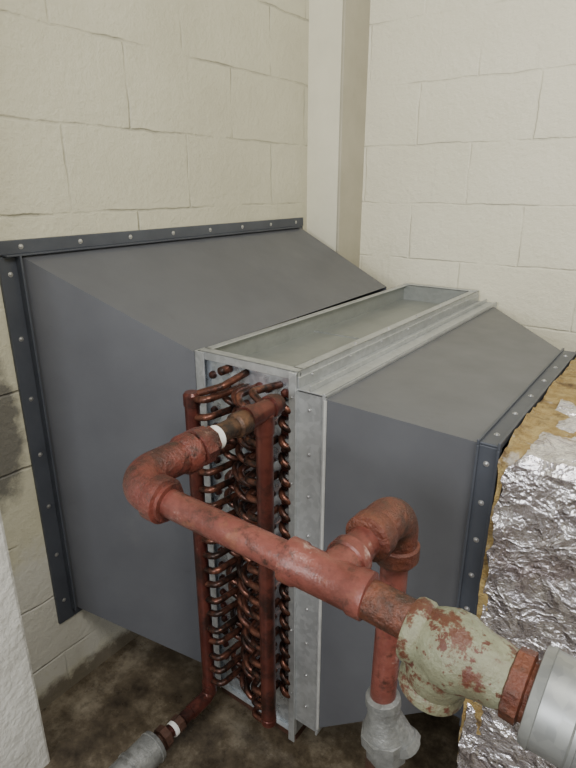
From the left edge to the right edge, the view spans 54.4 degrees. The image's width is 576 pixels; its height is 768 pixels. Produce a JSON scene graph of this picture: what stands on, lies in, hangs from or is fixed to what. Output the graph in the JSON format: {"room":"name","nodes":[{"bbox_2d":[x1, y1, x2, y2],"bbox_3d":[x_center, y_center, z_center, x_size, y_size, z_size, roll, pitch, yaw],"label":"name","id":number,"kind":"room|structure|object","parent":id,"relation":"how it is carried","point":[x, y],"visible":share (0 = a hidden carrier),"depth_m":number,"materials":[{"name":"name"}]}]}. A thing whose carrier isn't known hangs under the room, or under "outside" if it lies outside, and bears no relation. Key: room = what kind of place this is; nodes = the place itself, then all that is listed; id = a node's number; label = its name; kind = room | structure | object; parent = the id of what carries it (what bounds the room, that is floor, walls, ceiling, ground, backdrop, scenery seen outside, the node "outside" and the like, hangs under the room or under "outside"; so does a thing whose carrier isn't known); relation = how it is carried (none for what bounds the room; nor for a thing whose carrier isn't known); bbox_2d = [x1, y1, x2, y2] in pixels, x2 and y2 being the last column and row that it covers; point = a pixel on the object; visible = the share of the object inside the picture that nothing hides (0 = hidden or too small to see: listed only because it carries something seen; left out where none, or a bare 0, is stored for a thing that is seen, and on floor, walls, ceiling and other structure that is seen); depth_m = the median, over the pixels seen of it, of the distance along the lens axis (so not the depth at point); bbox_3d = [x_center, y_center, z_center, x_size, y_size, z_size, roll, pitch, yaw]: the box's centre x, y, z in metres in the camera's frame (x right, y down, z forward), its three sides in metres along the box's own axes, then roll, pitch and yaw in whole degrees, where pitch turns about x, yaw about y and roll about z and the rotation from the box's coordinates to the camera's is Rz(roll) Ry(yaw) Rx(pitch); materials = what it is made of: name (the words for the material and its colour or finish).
{"room":"plant room","nodes":[
{"label":"plant room","id":0,"kind":"room"},
{"bbox_2d":[0,511,49,767],"bbox_3d":[-0.965,-0.267,0.631,0.166,2.920,0.985,14,24,33],"label":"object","id":1,"kind":"object","parent":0,"point":[23,744],"visible":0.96,"depth_m":1.31,"materials":[{"name":"white paint"}]},
{"bbox_2d":[0,0,308,710],"bbox_3d":[-0.909,-0.364,0.949,0.150,2.950,3.790,14,24,33],"label":"wall","id":2,"kind":"structure","parent":0,"point":[116,115],"depth_m":1.48,"materials":[{"name":"white brick"}]},
{"bbox_2d":[40,635,460,767],"bbox_3d":[0.474,1.382,0.515,3.556,0.150,3.790,14,24,33],"label":"floor","id":3,"kind":"structure","parent":0,"point":[138,689],"depth_m":1.53,"materials":[{"name":"concrete"}]},
{"bbox_2d":[108,677,215,767],"bbox_3d":[-0.872,1.165,0.634,0.082,0.180,2.298,14,24,33],"label":"pipe","id":4,"kind":"object","parent":3,"relation":"on","point":[149,751],"visible":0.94,"depth_m":1.33,"materials":[{"name":"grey metal"}]},
{"bbox_2d":[183,283,496,741],"bbox_3d":[0.193,0.324,1.705,0.355,1.048,1.372,14,24,33],"label":"coil","id":5,"kind":"object","parent":3,"relation":"on","point":[266,389],"visible":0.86,"depth_m":1.32,"materials":[{"name":"metal"}]},
{"bbox_2d":[0,217,386,661],"bbox_3d":[-0.157,0.122,1.771,0.365,1.184,1.260,14,24,33],"label":"transition piece","id":6,"kind":"object","parent":5,"relation":"attached to","point":[105,330],"visible":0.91,"depth_m":1.44,"materials":[{"name":"grey paint"}]},
{"bbox_2d":[316,307,575,729],"bbox_3d":[0.527,0.328,1.571,0.345,0.882,1.109,14,24,33],"label":"transition piece","id":7,"kind":"object","parent":5,"relation":"attached to","point":[430,429],"visible":0.63,"depth_m":1.10,"materials":[{"name":"grey paint"}]},
{"bbox_2d":[122,425,575,767],"bbox_3d":[0.855,0.822,0.346,2.635,1.020,0.264,14,24,34],"label":"pipe","id":8,"kind":"object","parent":3,"relation":"on","point":[448,656],"visible":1,"depth_m":0.65,"materials":[{"name":"red metal"}]},
{"bbox_2d":[457,358,575,767],"bbox_3d":[1.433,0.689,0.730,2.189,1.013,0.759,14,24,33],"label":"duct","id":9,"kind":"object","parent":3,"relation":"on","point":[527,594],"visible":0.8,"depth_m":0.92,"materials":[{"name":"metal"}]},
{"bbox_2d":[307,0,342,251],"bbox_3d":[0.176,-0.804,2.143,0.148,2.920,0.178,14,24,33],"label":"pilaster","id":10,"kind":"object","parent":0,"point":[325,16],"visible":0.16,"depth_m":2.01,"materials":[{"name":"paint"}]},
{"bbox_2d":[359,0,575,351],"bbox_3d":[1.597,-0.511,1.364,3.406,2.950,0.150,14,24,33],"label":"wall","id":11,"kind":"structure","parent":0,"point":[469,170],"depth_m":1.90,"materials":[{"name":"white brick"}]},
{"bbox_2d":[336,0,370,266],"bbox_3d":[0.238,-0.788,2.099,0.011,2.920,0.182,14,24,33],"label":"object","id":12,"kind":"structure","parent":11,"relation":"attached to","point":[356,13],"depth_m":2.03,"materials":[{"name":"beige paint"}]}
]}

